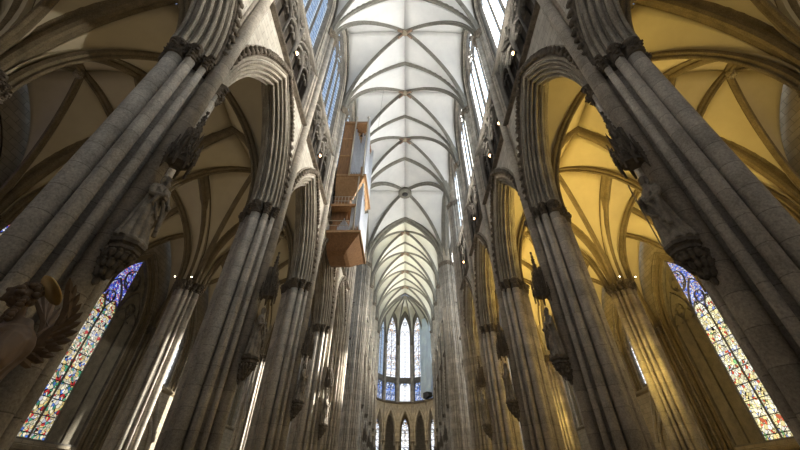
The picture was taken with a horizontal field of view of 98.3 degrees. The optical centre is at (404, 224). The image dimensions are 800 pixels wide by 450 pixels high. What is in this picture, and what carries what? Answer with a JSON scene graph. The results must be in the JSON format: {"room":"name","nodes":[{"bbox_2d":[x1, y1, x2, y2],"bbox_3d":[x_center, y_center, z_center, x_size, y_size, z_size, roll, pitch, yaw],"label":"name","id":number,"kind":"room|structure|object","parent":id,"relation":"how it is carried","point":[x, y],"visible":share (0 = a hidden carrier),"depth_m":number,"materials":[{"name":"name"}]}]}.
{"room":"church","nodes":[
{"label":"church","id":0,"kind":"room"},
{"bbox_2d":[0,0,34,35],"bbox_3d":[-14.450,-10.593,11.301,0.660,8.150,7.400,0,-38,0],"label":"wall","id":1,"kind":"structure","parent":0,"point":[25,7],"depth_m":12.74,"materials":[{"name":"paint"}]},
{"bbox_2d":[0,0,35,30],"bbox_3d":[-14.450,-10.195,10.985,0.720,7.134,7.260,0,-38,0],"label":"arch","id":2,"kind":"object","parent":1,"relation":"attached to","point":[15,5],"visible":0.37,"depth_m":12.64,"materials":[{"name":"stone"}]},
{"bbox_2d":[0,84,207,449],"bbox_3d":[-21.725,5.952,21.779,1.450,21.000,29.600,0,-38,0],"label":"wall","id":3,"kind":"structure","parent":0,"point":[158,258],"depth_m":26.29,"materials":[{"name":"stone"}]},
{"bbox_2d":[16,260,147,447],"bbox_3d":[-21.750,8.070,24.822,0.280,13.112,5.000,0,-38,0],"label":"window","id":4,"kind":"structure","parent":3,"relation":"in","point":[64,409],"depth_m":23.80,"materials":[{"name":"glass"}]},
{"bbox_2d":[144,388,162,449],"bbox_3d":[-21.049,17.311,26.927,0.302,9.629,4.267,0,-38,0],"label":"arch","id":5,"kind":"object","parent":3,"relation":"attached to","point":[152,432],"visible":0.44,"depth_m":28.90,"materials":[{"name":"stone"}]},
{"bbox_2d":[163,327,186,386],"bbox_3d":[-21.900,10.674,32.207,0.420,7.432,4.100,0,-38,0],"label":"window","id":6,"kind":"structure","parent":3,"relation":"in","point":[178,351],"depth_m":32.81,"materials":[{"name":"glass"}]},
{"bbox_2d":[91,326,156,449],"bbox_3d":[-21.153,13.750,25.037,1.631,12.850,1.479,2,-39,-2],"label":"wall respond","id":7,"kind":"structure","parent":0,"point":[101,437],"depth_m":25.64,"materials":[{"name":"stone"}]},
{"bbox_2d":[0,0,264,327],"bbox_3d":[-17.800,-1.298,22.370,6.520,7.583,37.357,0,-38,0],"label":"ceiling","id":8,"kind":"structure","parent":0,"point":[68,104],"depth_m":19.36,"materials":[{"name":"paint"}]},
{"bbox_2d":[0,0,314,356],"bbox_3d":[-10.775,-1.291,22.366,6.990,7.566,37.360,0,-38,0],"label":"ceiling","id":9,"kind":"structure","parent":0,"point":[135,32],"depth_m":16.65,"materials":[{"name":"paint"}]},
{"bbox_2d":[183,200,209,280],"bbox_3d":[-14.450,-1.380,22.884,0.660,8.150,7.400,0,-38,0],"label":"wall","id":10,"kind":"structure","parent":0,"point":[203,245],"depth_m":24.29,"materials":[{"name":"paint"}]},
{"bbox_2d":[186,175,210,279],"bbox_3d":[-14.450,-0.982,22.567,0.720,7.134,7.260,0,-38,0],"label":"arch","id":11,"kind":"object","parent":10,"relation":"attached to","point":[203,182],"visible":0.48,"depth_m":24.67,"materials":[{"name":"stone"}]},
{"bbox_2d":[219,379,245,449],"bbox_3d":[-22.125,10.834,46.391,1.450,44.000,15.200,0,-38,0],"label":"wall","id":12,"kind":"structure","parent":0,"point":[227,435],"depth_m":43.64,"materials":[{"name":"stone"}]},
{"bbox_2d":[168,0,354,353],"bbox_3d":[-7.019,-10.215,29.912,1.682,30.770,37.199,0,-38,0],"label":"wall","id":13,"kind":"structure","parent":0,"point":[268,57],"depth_m":19.80,"materials":[{"name":"stone"}]},
{"bbox_2d":[213,0,243,65],"bbox_3d":[-6.298,-10.282,11.081,0.336,7.190,7.433,0,-38,0],"label":"hood","id":14,"kind":"object","parent":13,"relation":"attached to","point":[233,11],"depth_m":12.43,"materials":[{"name":"stone"}]},
{"bbox_2d":[230,45,294,208],"bbox_3d":[-6.298,-5.676,16.872,0.336,7.190,7.433,0,-38,0],"label":"hood","id":15,"kind":"object","parent":13,"relation":"attached to","point":[276,57],"depth_m":18.11,"materials":[{"name":"stone"}]},
{"bbox_2d":[291,168,319,281],"bbox_3d":[-6.298,-1.069,22.663,0.336,7.190,7.433,0,-38,0],"label":"hood","id":16,"kind":"object","parent":13,"relation":"attached to","point":[302,173],"depth_m":24.29,"materials":[{"name":"stone"}]},
{"bbox_2d":[303,0,331,53],"bbox_3d":[-7.040,-19.232,27.628,0.476,15.940,5.700,0,-38,0],"label":"window","id":17,"kind":"structure","parent":13,"relation":"in","point":[317,11],"depth_m":27.29,"materials":[{"name":"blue glass"}]},
{"bbox_2d":[319,238,335,325],"bbox_3d":[-6.298,3.538,28.454,0.336,7.190,7.433,0,-38,0],"label":"arch","id":18,"kind":"object","parent":13,"relation":"attached to","point":[332,270],"depth_m":29.83,"materials":[{"name":"stone"}]},
{"bbox_2d":[321,32,343,134],"bbox_3d":[-7.040,-14.625,33.420,0.476,15.940,5.700,0,-38,0],"label":"window","id":19,"kind":"structure","parent":13,"relation":"in","point":[332,81],"depth_m":33.84,"materials":[{"name":"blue glass"}]},
{"bbox_2d":[336,276,346,333],"bbox_3d":[-6.298,8.144,34.246,0.336,7.190,7.433,0,-38,0],"label":"arch","id":20,"kind":"object","parent":13,"relation":"attached to","point":[343,279],"depth_m":36.12,"materials":[{"name":"stone"}]},
{"bbox_2d":[326,116,373,266],"bbox_3d":[-4.985,-3.594,34.164,2.810,16.860,5.220,0,-38,0],"label":"pipe organ","id":21,"kind":"object","parent":13,"relation":"attached to","point":[345,247],"visible":1,"depth_m":31.54,"materials":[{"name":"brown wood"}]},
{"bbox_2d":[361,259,375,421],"bbox_3d":[-7.019,17.549,64.816,1.682,30.770,22.399,0,-38,0],"label":"wall","id":22,"kind":"structure","parent":0,"point":[370,336],"depth_m":59.93,"materials":[{"name":"stone"}]},
{"bbox_2d":[376,317,385,444],"bbox_3d":[-5.805,33.135,82.539,1.240,32.300,3.700,-20,-43,23],"label":"wall","id":23,"kind":"structure","parent":0,"point":[380,403],"depth_m":76.56,"materials":[{"name":"stone"}]},
{"bbox_2d":[378,320,384,375],"bbox_3d":[-5.953,28.856,86.051,0.420,16.010,2.860,-20,-43,23],"label":"window","id":24,"kind":"structure","parent":23,"relation":"in","point":[382,333],"depth_m":85.00,"materials":[{"name":"glass"}]},
{"bbox_2d":[377,415,390,449],"bbox_3d":[-6.856,51.393,78.907,7.340,21.000,1.450,20,-43,-23],"label":"wall","id":25,"kind":"structure","parent":0,"point":[387,430],"depth_m":81.52,"materials":[{"name":"stone"}]},
{"bbox_2d":[384,313,397,445],"bbox_3d":[-3.352,34.663,84.459,3.700,32.300,1.240,20,-43,-23],"label":"wall","id":26,"kind":"structure","parent":0,"point":[390,407],"depth_m":78.64,"materials":[{"name":"stone"}]},
{"bbox_2d":[386,382,395,401],"bbox_3d":[-3.437,38.957,81.232,2.800,4.600,0.350,20,-43,-23],"label":"window","id":27,"kind":"structure","parent":26,"relation":"in","point":[390,387],"depth_m":81.16,"materials":[{"name":"glass"}]},
{"bbox_2d":[386,317,396,377],"bbox_3d":[-3.437,30.422,88.020,2.860,16.010,0.420,20,-43,-23],"label":"window","id":28,"kind":"structure","parent":26,"relation":"in","point":[392,333],"depth_m":87.14,"materials":[{"name":"glass"}]},
{"bbox_2d":[328,0,481,110],"bbox_3d":[0.000,-17.995,35.876,13.595,10.833,7.850,0,-38,0],"label":"ceiling","id":29,"kind":"structure","parent":0,"point":[380,34],"depth_m":38.91,"materials":[{"name":"paint"}]},
{"bbox_2d":[341,61,468,165],"bbox_3d":[0.000,-13.388,41.667,13.595,10.833,7.850,0,-38,0],"label":"ceiling","id":30,"kind":"structure","parent":0,"point":[406,88],"depth_m":44.85,"materials":[{"name":"paint"}]},
{"bbox_2d":[370,222,439,286],"bbox_3d":[0.000,5.163,64.989,13.595,10.833,7.850,0,-38,0],"label":"ceiling","id":31,"kind":"structure","parent":0,"point":[404,232],"depth_m":68.13,"materials":[{"name":"paint"}]},
{"bbox_2d":[370,242,439,301],"bbox_3d":[0.000,9.769,70.781,13.595,10.833,7.850,0,-38,0],"label":"ceiling","id":32,"kind":"structure","parent":0,"point":[404,251],"depth_m":73.36,"materials":[{"name":"paint"}]},
{"bbox_2d":[373,261,436,319],"bbox_3d":[0.000,14.376,76.572,13.595,10.833,7.850,0,-38,0],"label":"ceiling","id":33,"kind":"structure","parent":0,"point":[403,270],"depth_m":79.11,"materials":[{"name":"paint"}]},
{"bbox_2d":[375,278,434,330],"bbox_3d":[0.000,18.983,82.363,13.595,10.833,7.850,0,-39,0],"label":"ceiling","id":34,"kind":"structure","parent":0,"point":[404,285],"depth_m":84.81,"materials":[{"name":"paint"}]},
{"bbox_2d":[329,0,480,31],"bbox_3d":[0.000,-22.601,30.085,13.595,10.833,7.850,0,-38,0],"label":"ceiling","id":35,"kind":"structure","parent":0,"point":[343,7],"depth_m":32.50,"materials":[{"name":"paint"}]},
{"bbox_2d":[379,295,430,342],"bbox_3d":[0.000,23.923,88.588,13.214,10.849,8.512,0,-39,0],"label":"ceiling","id":36,"kind":"structure","parent":0,"point":[404,303],"depth_m":90.34,"materials":[{"name":"paint"}]},
{"bbox_2d":[419,318,432,399],"bbox_3d":[4.890,30.635,82.531,2.558,19.202,6.145,0,-39,0],"label":"sheet","id":37,"kind":"object","parent":36,"relation":"hanging from","point":[425,342],"visible":0.87,"depth_m":82.42,"materials":[{"name":"fabric"}]},
{"bbox_2d":[398,311,411,445],"bbox_3d":[0.000,35.222,85.162,3.700,32.300,1.240,0,-39,0],"label":"wall","id":38,"kind":"structure","parent":0,"point":[404,407],"depth_m":79.71,"materials":[{"name":"stone"}]},
{"bbox_2d":[399,317,410,377],"bbox_3d":[0.000,30.996,88.741,2.860,16.010,0.420,0,-39,0],"label":"window","id":39,"kind":"structure","parent":38,"relation":"in","point":[404,367],"depth_m":87.86,"materials":[{"name":"glass"}]},
{"bbox_2d":[399,384,410,401],"bbox_3d":[0.000,39.530,81.952,2.800,4.600,0.350,0,-39,0],"label":"window","id":40,"kind":"structure","parent":38,"relation":"in","point":[404,389],"depth_m":81.76,"materials":[{"name":"glass"}]},
{"bbox_2d":[390,413,419,449],"bbox_3d":[0.000,52.536,80.344,7.340,21.000,1.450,0,-39,0],"label":"wall","id":41,"kind":"structure","parent":0,"point":[392,447],"depth_m":82.06,"materials":[{"name":"stone"}]},
{"bbox_2d":[401,418,408,449],"bbox_3d":[0.000,52.585,80.338,2.210,14.156,0.420,0,-39,0],"label":"window","id":42,"kind":"structure","parent":41,"relation":"in","point":[404,428],"depth_m":82.34,"materials":[{"name":"glass"}]},
{"bbox_2d":[367,161,445,260],"bbox_3d":[0.000,-1.748,56.399,14.156,10.954,14.957,0,-38,0],"label":"ceiling","id":43,"kind":"structure","parent":0,"point":[404,189],"depth_m":60.46,"materials":[{"name":"paint"}]},
{"bbox_2d":[370,115,459,201],"bbox_3d":[0.000,-8.781,47.459,13.595,10.833,7.850,0,-38,0],"label":"ceiling","id":44,"kind":"structure","parent":0,"point":[399,137],"depth_m":50.60,"materials":[{"name":"paint"}]},
{"bbox_2d":[412,313,425,445],"bbox_3d":[3.352,34.663,84.459,3.700,32.300,1.240,-20,-43,23],"label":"wall","id":45,"kind":"structure","parent":0,"point":[419,407],"depth_m":78.55,"materials":[{"name":"stone"}]},
{"bbox_2d":[413,317,420,377],"bbox_3d":[3.437,30.422,88.020,2.860,16.010,0.420,-20,-43,23],"label":"window","id":46,"kind":"structure","parent":45,"relation":"in","point":[416,332],"depth_m":87.67,"materials":[{"name":"glass"}]},
{"bbox_2d":[419,415,432,449],"bbox_3d":[6.856,51.393,78.907,7.340,21.000,1.450,-20,-43,23],"label":"wall","id":47,"kind":"structure","parent":0,"point":[422,430],"depth_m":81.52,"materials":[{"name":"stone"}]},
{"bbox_2d":[424,317,433,444],"bbox_3d":[5.805,33.135,82.539,1.240,32.300,3.700,20,-43,-23],"label":"wall","id":48,"kind":"structure","parent":0,"point":[429,403],"depth_m":76.04,"materials":[{"name":"stone"}]},
{"bbox_2d":[434,259,448,421],"bbox_3d":[7.019,17.549,64.816,1.682,30.770,22.399,0,-38,0],"label":"wall","id":49,"kind":"structure","parent":0,"point":[439,336],"depth_m":60.09,"materials":[{"name":"stone"}]},
{"bbox_2d":[450,0,637,353],"bbox_3d":[7.019,-10.215,29.912,1.682,30.770,37.199,0,-38,0],"label":"wall","id":50,"kind":"structure","parent":0,"point":[541,57],"depth_m":21.05,"materials":[{"name":"stone"}]},
{"bbox_2d":[452,158,461,229],"bbox_3d":[7.040,-5.412,45.002,0.476,15.940,5.700,0,-38,0],"label":"window","id":51,"kind":"structure","parent":50,"relation":"in","point":[456,190],"depth_m":47.10,"materials":[{"name":"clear glass"}]},
{"bbox_2d":[458,104,472,189],"bbox_3d":[7.040,-10.019,39.211,0.476,15.940,5.700,0,-38,0],"label":"window","id":52,"kind":"structure","parent":50,"relation":"in","point":[463,136],"depth_m":40.15,"materials":[{"name":"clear glass"}]},
{"bbox_2d":[463,276,473,333],"bbox_3d":[6.298,8.118,34.213,0.336,7.190,7.433,0,-38,0],"label":"hood","id":53,"kind":"object","parent":50,"relation":"attached to","point":[466,279],"depth_m":36.12,"materials":[{"name":"stone"}]},
{"bbox_2d":[466,32,488,134],"bbox_3d":[7.040,-14.625,33.420,0.476,15.940,5.700,0,-38,0],"label":"window","id":54,"kind":"structure","parent":50,"relation":"in","point":[477,81],"depth_m":33.84,"materials":[{"name":"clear glass"}]},
{"bbox_2d":[474,234,491,325],"bbox_3d":[6.298,3.512,28.422,0.336,7.190,7.433,0,-38,0],"label":"arch","id":55,"kind":"object","parent":50,"relation":"attached to","point":[478,238],"depth_m":30.13,"materials":[{"name":"stone"}]},
{"bbox_2d":[478,0,506,53],"bbox_3d":[7.040,-19.232,27.628,0.476,15.940,5.700,0,-38,0],"label":"window","id":56,"kind":"structure","parent":50,"relation":"in","point":[492,11],"depth_m":27.29,"materials":[{"name":"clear glass"}]},
{"bbox_2d":[490,168,518,281],"bbox_3d":[6.298,-1.095,22.631,0.336,7.190,7.433,0,-38,0],"label":"hood","id":57,"kind":"object","parent":50,"relation":"attached to","point":[496,173],"depth_m":24.29,"materials":[{"name":"stone"}]},
{"bbox_2d":[515,45,579,208],"bbox_3d":[6.298,-5.702,16.839,0.336,7.190,7.433,0,-38,0],"label":"hood","id":58,"kind":"object","parent":50,"relation":"attached to","point":[533,57],"depth_m":18.11,"materials":[{"name":"stone"}]},
{"bbox_2d":[566,0,596,65],"bbox_3d":[6.298,-10.308,11.048,0.336,7.190,7.433,0,-38,0],"label":"hood","id":59,"kind":"object","parent":50,"relation":"attached to","point":[576,11],"depth_m":12.44,"materials":[{"name":"stone"}]},
{"bbox_2d":[564,379,590,449],"bbox_3d":[22.125,10.834,46.391,1.450,44.000,15.200,0,-38,0],"label":"wall","id":60,"kind":"structure","parent":0,"point":[582,436],"depth_m":43.64,"materials":[{"name":"stone"}]},
{"bbox_2d":[600,200,626,280],"bbox_3d":[14.450,-1.380,22.884,0.660,8.150,7.400,0,-38,0],"label":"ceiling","id":61,"kind":"structure","parent":0,"point":[606,245],"depth_m":24.32,"materials":[{"name":"paint"}]},
{"bbox_2d":[599,175,623,279],"bbox_3d":[14.450,-0.982,22.567,0.720,7.134,7.260,0,-38,0],"label":"arch","id":62,"kind":"object","parent":61,"relation":"attached to","point":[606,182],"visible":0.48,"depth_m":24.67,"materials":[{"name":"stone"}]},
{"bbox_2d":[495,0,799,356],"bbox_3d":[10.775,-1.291,22.366,6.990,7.566,37.360,0,-38,0],"label":"ceiling","id":63,"kind":"structure","parent":0,"point":[675,32],"depth_m":16.80,"materials":[{"name":"paint"}]},
{"bbox_2d":[545,62,799,327],"bbox_3d":[17.800,1.005,25.265,6.520,7.583,29.957,0,-38,0],"label":"ceiling","id":64,"kind":"structure","parent":0,"point":[741,104],"depth_m":19.38,"materials":[{"name":"paint"}]},
{"bbox_2d":[653,326,718,449],"bbox_3d":[21.153,13.745,25.031,1.631,12.850,1.479,2,-39,-2],"label":"wall respond","id":65,"kind":"structure","parent":0,"point":[708,438],"depth_m":25.64,"materials":[{"name":"stone"}]},
{"bbox_2d":[602,241,799,449],"bbox_3d":[21.725,10.559,27.571,1.450,21.000,14.800,0,-38,0],"label":"wall","id":66,"kind":"structure","parent":0,"point":[651,258],"depth_m":29.04,"materials":[{"name":"stone"}]},
{"bbox_2d":[623,327,646,386],"bbox_3d":[21.900,10.674,32.207,0.420,7.432,4.100,0,-38,0],"label":"window","id":67,"kind":"structure","parent":66,"relation":"in","point":[631,351],"depth_m":32.81,"materials":[{"name":"glass"}]},
{"bbox_2d":[648,388,665,449],"bbox_3d":[21.049,17.311,26.927,0.302,9.629,4.267,0,-38,0],"label":"arch","id":68,"kind":"object","parent":66,"relation":"attached to","point":[657,432],"visible":0.41,"depth_m":28.89,"materials":[{"name":"stone"}]},
{"bbox_2d":[662,260,793,447],"bbox_3d":[21.750,8.070,24.822,0.280,13.112,5.000,0,-38,0],"label":"window","id":69,"kind":"structure","parent":66,"relation":"in","point":[745,409],"depth_m":23.88,"materials":[{"name":"glass"}]},
{"bbox_2d":[775,0,799,27],"bbox_3d":[14.450,-10.593,11.301,0.660,8.150,7.400,0,-38,0],"label":"wall","id":70,"kind":"structure","parent":0,"point":[784,7],"depth_m":12.83,"materials":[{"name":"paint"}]},
{"bbox_2d":[780,84,799,175],"bbox_3d":[21.725,-0.958,13.093,1.450,21.000,7.400,0,-38,0],"label":"wall","id":71,"kind":"structure","parent":0,"point":[790,102],"depth_m":18.93,"materials":[{"name":"stone"}]},
{"bbox_3d":[0.000,30.324,35.392,48.000,0.200,114.850,0,-39,0],"label":"floor","id":72,"kind":"structure","parent":0,"visible":0},
{"bbox_2d":[0,69,11,103],"bbox_3d":[-14.450,-1.011,8.407,2.018,15.250,2.067,-29,-47,31],"label":"pier","id":73,"kind":"object","parent":72,"relation":"on","point":[5,87],"visible":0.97,"depth_m":11.84,"materials":[{"name":"stone"}]},
{"bbox_2d":[0,0,273,449],"bbox_3d":[-6.987,-8.006,13.950,2.391,33.100,2.334,-30,-48,32],"label":"pier","id":74,"kind":"object","parent":72,"relation":"on","point":[64,233],"visible":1,"depth_m":7.42,"materials":[{"name":"stone"}]},
{"bbox_2d":[111,176,171,249],"bbox_3d":[-5.820,-0.394,7.900,0.626,2.052,0.748,0,-38,0],"label":"saint statue","id":75,"kind":"object","parent":74,"relation":"on","point":[137,225],"visible":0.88,"depth_m":7.65,"materials":[{"name":"stone"}]},
{"bbox_2d":[101,279,204,449],"bbox_3d":[-14.450,8.202,19.990,2.018,15.250,2.067,29,-47,-31],"label":"pier","id":76,"kind":"object","parent":72,"relation":"on","point":[127,429],"visible":1,"depth_m":19.37,"materials":[{"name":"stone"}]},
{"bbox_2d":[154,28,337,449],"bbox_3d":[-6.987,-3.400,19.741,2.391,33.100,2.334,-30,-48,32],"label":"pier","id":77,"kind":"object","parent":72,"relation":"on","point":[196,418],"visible":0.99,"depth_m":13.29,"materials":[{"name":"stone"}]},
{"bbox_2d":[243,307,268,357],"bbox_3d":[-5.816,4.212,13.691,0.627,2.052,0.763,3,-39,-3],"label":"saint statue","id":78,"kind":"object","parent":77,"relation":"on","point":[255,344],"visible":0.92,"depth_m":13.43,"materials":[{"name":"stone"}]},
{"bbox_2d":[228,354,265,449],"bbox_3d":[-14.450,17.415,31.572,2.018,15.250,2.067,29,-47,-31],"label":"pier","id":79,"kind":"object","parent":72,"relation":"on","point":[244,416],"visible":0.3,"depth_m":31.41,"materials":[{"name":"stone"}]},
{"bbox_2d":[244,106,348,449],"bbox_3d":[-6.987,1.207,25.533,2.391,33.100,2.334,-30,-48,32],"label":"pier","id":80,"kind":"object","parent":72,"relation":"on","point":[275,407],"visible":0.97,"depth_m":19.86,"materials":[{"name":"stone"}]},
{"bbox_2d":[293,363,308,400],"bbox_3d":[-5.807,8.822,19.482,0.635,2.047,0.749,0,-38,0],"label":"saint statue","id":81,"kind":"object","parent":80,"relation":"on","point":[299,395],"visible":0.94,"depth_m":19.19,"materials":[{"name":"stone"}]},
{"bbox_2d":[286,267,340,449],"bbox_3d":[-6.987,5.813,31.324,2.391,33.100,2.334,-30,-48,32],"label":"pier","id":82,"kind":"object","parent":72,"relation":"on","point":[305,432],"visible":0.59,"depth_m":25.55,"materials":[{"name":"stone"}]},
{"bbox_2d":[319,394,330,424],"bbox_3d":[-5.818,13.425,25.273,0.625,2.052,0.772,-2,-39,3],"label":"saint statue","id":83,"kind":"object","parent":82,"relation":"on","point":[324,418],"visible":0.95,"depth_m":24.96,"materials":[{"name":"stone"}]},
{"bbox_2d":[317,266,355,449],"bbox_3d":[-7.100,7.496,39.463,2.974,40.600,2.974,-26,-45,28],"label":"pier","id":84,"kind":"object","parent":72,"relation":"on","point":[329,440],"visible":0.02,"depth_m":32.97,"materials":[{"name":"stone"}]},
{"bbox_2d":[338,249,371,449],"bbox_3d":[-7.100,16.833,51.202,2.974,40.600,2.974,26,-45,-28],"label":"pier","id":85,"kind":"object","parent":72,"relation":"on","point":[351,404],"visible":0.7,"depth_m":48.10,"materials":[{"name":"stone"}]},
{"bbox_2d":[368,217,441,262],"bbox_3d":[0.000,2.927,62.264,13.639,10.939,1.300,0,-38,0],"label":"arch","id":86,"kind":"object","parent":85,"relation":"on","point":[383,232],"visible":0.92,"depth_m":62.81,"materials":[{"name":"stone"}]},
{"bbox_2d":[358,284,373,449],"bbox_3d":[-6.987,24.364,54.646,2.391,33.100,2.334,-30,-48,32],"label":"pier","id":87,"kind":"object","parent":72,"relation":"on","point":[362,431],"visible":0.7,"depth_m":53.29,"materials":[{"name":"stone"}]},
{"bbox_2d":[362,302,375,449],"bbox_3d":[-6.987,28.971,60.437,2.391,33.100,2.334,-30,-48,32],"label":"pier","id":88,"kind":"object","parent":72,"relation":"on","point":[366,416],"visible":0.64,"depth_m":61.53,"materials":[{"name":"stone"}]},
{"bbox_2d":[367,317,378,449],"bbox_3d":[-6.987,33.578,66.228,2.391,33.100,2.334,-30,-48,32],"label":"pier","id":89,"kind":"object","parent":72,"relation":"on","point":[376,318],"visible":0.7,"depth_m":68.81,"materials":[{"name":"stone"}]},
{"bbox_2d":[371,330,379,449],"bbox_3d":[-6.929,38.195,72.033,2.973,33.100,2.630,0,-39,0],"label":"pier","id":90,"kind":"object","parent":72,"relation":"on","point":[378,332],"visible":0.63,"depth_m":75.23,"materials":[{"name":"stone"}]},
{"bbox_2d":[380,341,387,449],"bbox_3d":[-4.846,42.320,77.138,1.366,33.000,1.273,-32,-48,34],"label":"pier","id":91,"kind":"object","parent":72,"relation":"on","point":[386,342],"visible":0.95,"depth_m":79.32,"materials":[{"name":"stone"}]},
{"bbox_2d":[395,343,399,449],"bbox_3d":[-1.775,43.424,78.527,1.273,33.000,1.366,9,-39,-12],"label":"pier","id":92,"kind":"object","parent":72,"relation":"on","point":[397,442],"visible":1,"depth_m":80.39,"materials":[{"name":"stone"}]},
{"bbox_2d":[410,343,414,449],"bbox_3d":[1.771,43.425,78.527,1.273,33.000,1.366,-9,-39,12],"label":"pier","id":93,"kind":"object","parent":72,"relation":"on","point":[412,442],"visible":1,"depth_m":80.39,"materials":[{"name":"stone"}]},
{"bbox_2d":[430,330,438,449],"bbox_3d":[6.929,38.195,72.033,2.973,33.100,2.630,0,-39,0],"label":"pier","id":94,"kind":"object","parent":72,"relation":"on","point":[431,332],"visible":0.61,"depth_m":75.21,"materials":[{"name":"stone"}]},
{"bbox_2d":[432,317,442,449],"bbox_3d":[6.987,33.598,66.254,2.391,33.100,2.334,-30,-48,32],"label":"pier","id":95,"kind":"object","parent":72,"relation":"on","point":[433,318],"visible":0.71,"depth_m":68.81,"materials":[{"name":"stone"}]},
{"bbox_2d":[434,302,447,449],"bbox_3d":[6.987,28.992,60.463,2.391,33.100,2.334,-30,-48,32],"label":"pier","id":96,"kind":"object","parent":72,"relation":"on","point":[443,416],"visible":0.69,"depth_m":61.49,"materials":[{"name":"stone"}]},
{"bbox_2d":[436,284,451,449],"bbox_3d":[6.987,24.385,54.672,2.391,33.100,2.334,-30,-48,32],"label":"pier","id":97,"kind":"object","parent":72,"relation":"on","point":[447,431],"visible":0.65,"depth_m":53.33,"materials":[{"name":"stone"}]},
{"bbox_2d":[438,248,471,449],"bbox_3d":[7.100,16.833,51.202,2.974,40.600,2.974,-26,-45,28],"label":"pier","id":98,"kind":"object","parent":72,"relation":"on","point":[458,404],"visible":0.9,"depth_m":48.30,"materials":[{"name":"stone"}]},
{"bbox_2d":[441,193,448,256],"bbox_3d":[7.100,-1.804,56.443,1.300,11.097,14.999,0,-38,0],"label":"arch","id":99,"kind":"object","parent":98,"relation":"on","point":[444,217],"visible":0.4,"depth_m":60.55,"materials":[{"name":"stone"}]},
{"bbox_2d":[446,175,492,449],"bbox_3d":[7.100,7.496,39.463,2.974,40.600,2.974,26,-45,-28],"label":"pier","id":100,"kind":"object","parent":72,"relation":"on","point":[480,440],"visible":0.54,"depth_m":34.21,"materials":[{"name":"stone"}]},
{"bbox_2d":[371,157,449,203],"bbox_3d":[0.000,-6.488,50.586,13.939,11.136,1.300,0,-38,0],"label":"arch","id":101,"kind":"object","parent":100,"relation":"on","point":[383,169],"visible":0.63,"depth_m":51.67,"materials":[{"name":"stone"}]},
{"bbox_2d":[454,161,523,449],"bbox_3d":[6.987,5.834,31.350,2.391,33.100,2.334,-30,-48,32],"label":"pier","id":102,"kind":"object","parent":72,"relation":"on","point":[504,432],"visible":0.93,"depth_m":26.11,"materials":[{"name":"stone"}]},
{"bbox_2d":[480,394,490,424],"bbox_3d":[5.807,13.443,25.291,0.635,2.047,0.749,0,-38,0],"label":"saint statue","id":103,"kind":"object","parent":102,"relation":"on","point":[483,408],"visible":0.96,"depth_m":25.02,"materials":[{"name":"stone"}]},
{"bbox_2d":[461,106,565,449],"bbox_3d":[6.987,1.228,25.559,2.391,33.100,2.334,-30,-48,32],"label":"pier","id":104,"kind":"object","parent":72,"relation":"on","point":[535,410],"visible":0.98,"depth_m":19.86,"materials":[{"name":"stone"}]},
{"bbox_2d":[501,363,516,400],"bbox_3d":[5.820,8.835,19.503,0.626,2.052,0.748,0,-38,0],"label":"saint statue","id":105,"kind":"object","parent":104,"relation":"on","point":[510,395],"visible":0.94,"depth_m":19.17,"materials":[{"name":"stone"}]},
{"bbox_2d":[544,354,581,449],"bbox_3d":[14.450,17.415,31.572,2.018,15.250,2.067,29,-47,-31],"label":"pier","id":106,"kind":"object","parent":72,"relation":"on","point":[565,416],"visible":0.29,"depth_m":31.41,"materials":[{"name":"stone"}]},
{"bbox_2d":[472,28,655,449],"bbox_3d":[6.987,-3.379,19.767,2.391,33.100,2.334,-30,-48,32],"label":"pier","id":107,"kind":"object","parent":72,"relation":"on","point":[613,418],"visible":0.99,"depth_m":13.29,"materials":[{"name":"stone"}]},
{"bbox_2d":[541,307,567,357],"bbox_3d":[5.818,4.229,13.712,0.625,2.052,0.772,-2,-39,3],"label":"saint statue","id":108,"kind":"object","parent":107,"relation":"on","point":[554,344],"visible":0.95,"depth_m":13.42,"materials":[{"name":"stone"}]},
{"bbox_2d":[605,279,708,449],"bbox_3d":[14.450,8.202,19.990,2.018,15.250,2.067,-29,-47,31],"label":"pier","id":109,"kind":"object","parent":72,"relation":"on","point":[682,429],"visible":0.99,"depth_m":19.38,"materials":[{"name":"stone"}]},
{"bbox_2d":[536,0,799,445],"bbox_3d":[6.987,-7.986,13.976,2.391,33.100,2.334,-30,-48,32],"label":"pier","id":110,"kind":"object","parent":72,"relation":"on","point":[745,255],"visible":1,"depth_m":7.18,"materials":[{"name":"stone"}]},
{"bbox_2d":[628,176,698,248],"bbox_3d":[5.816,-0.378,7.921,0.627,2.052,0.763,3,-39,-3],"label":"saint statue","id":111,"kind":"object","parent":110,"relation":"on","point":[669,226],"visible":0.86,"depth_m":7.63,"materials":[{"name":"stone"}]},
{"bbox_3d":[-4.950,3.390,2.772,1.100,1.345,1.100,-21,-43,24],"label":"pedestal","id":112,"kind":"object","parent":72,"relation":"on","visible":0},
{"bbox_2d":[0,275,82,381],"bbox_3d":[-4.926,1.766,3.973,1.229,2.693,1.213,22,-44,-25],"label":"angel statue","id":113,"kind":"object","parent":112,"relation":"on","point":[20,344],"visible":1,"depth_m":4.46,"materials":[{"name":"stone"}]},
{"bbox_3d":[-14.450,-5.986,17.092,0.660,8.150,7.400,0,-39,0],"label":"wall","id":114,"kind":"structure","parent":0,"visible":0},
{"bbox_2d":[91,59,147,86],"bbox_3d":[-14.450,-5.588,16.776,0.720,7.134,7.260,0,-38,0],"label":"arch","id":115,"kind":"object","parent":114,"relation":"attached to","point":[138,74],"visible":0.17,"depth_m":17.77,"materials":[{"name":"stone"}]},
{"bbox_3d":[14.450,-5.986,17.092,0.660,8.150,7.400,0,-39,0],"label":"wall","id":116,"kind":"structure","parent":0,"visible":0},
{"bbox_2d":[662,59,718,86],"bbox_3d":[14.450,-5.588,16.776,0.720,7.134,7.260,0,-38,0],"label":"arch","id":117,"kind":"object","parent":116,"relation":"attached to","point":[671,74],"visible":0.19,"depth_m":17.77,"materials":[{"name":"stone"}]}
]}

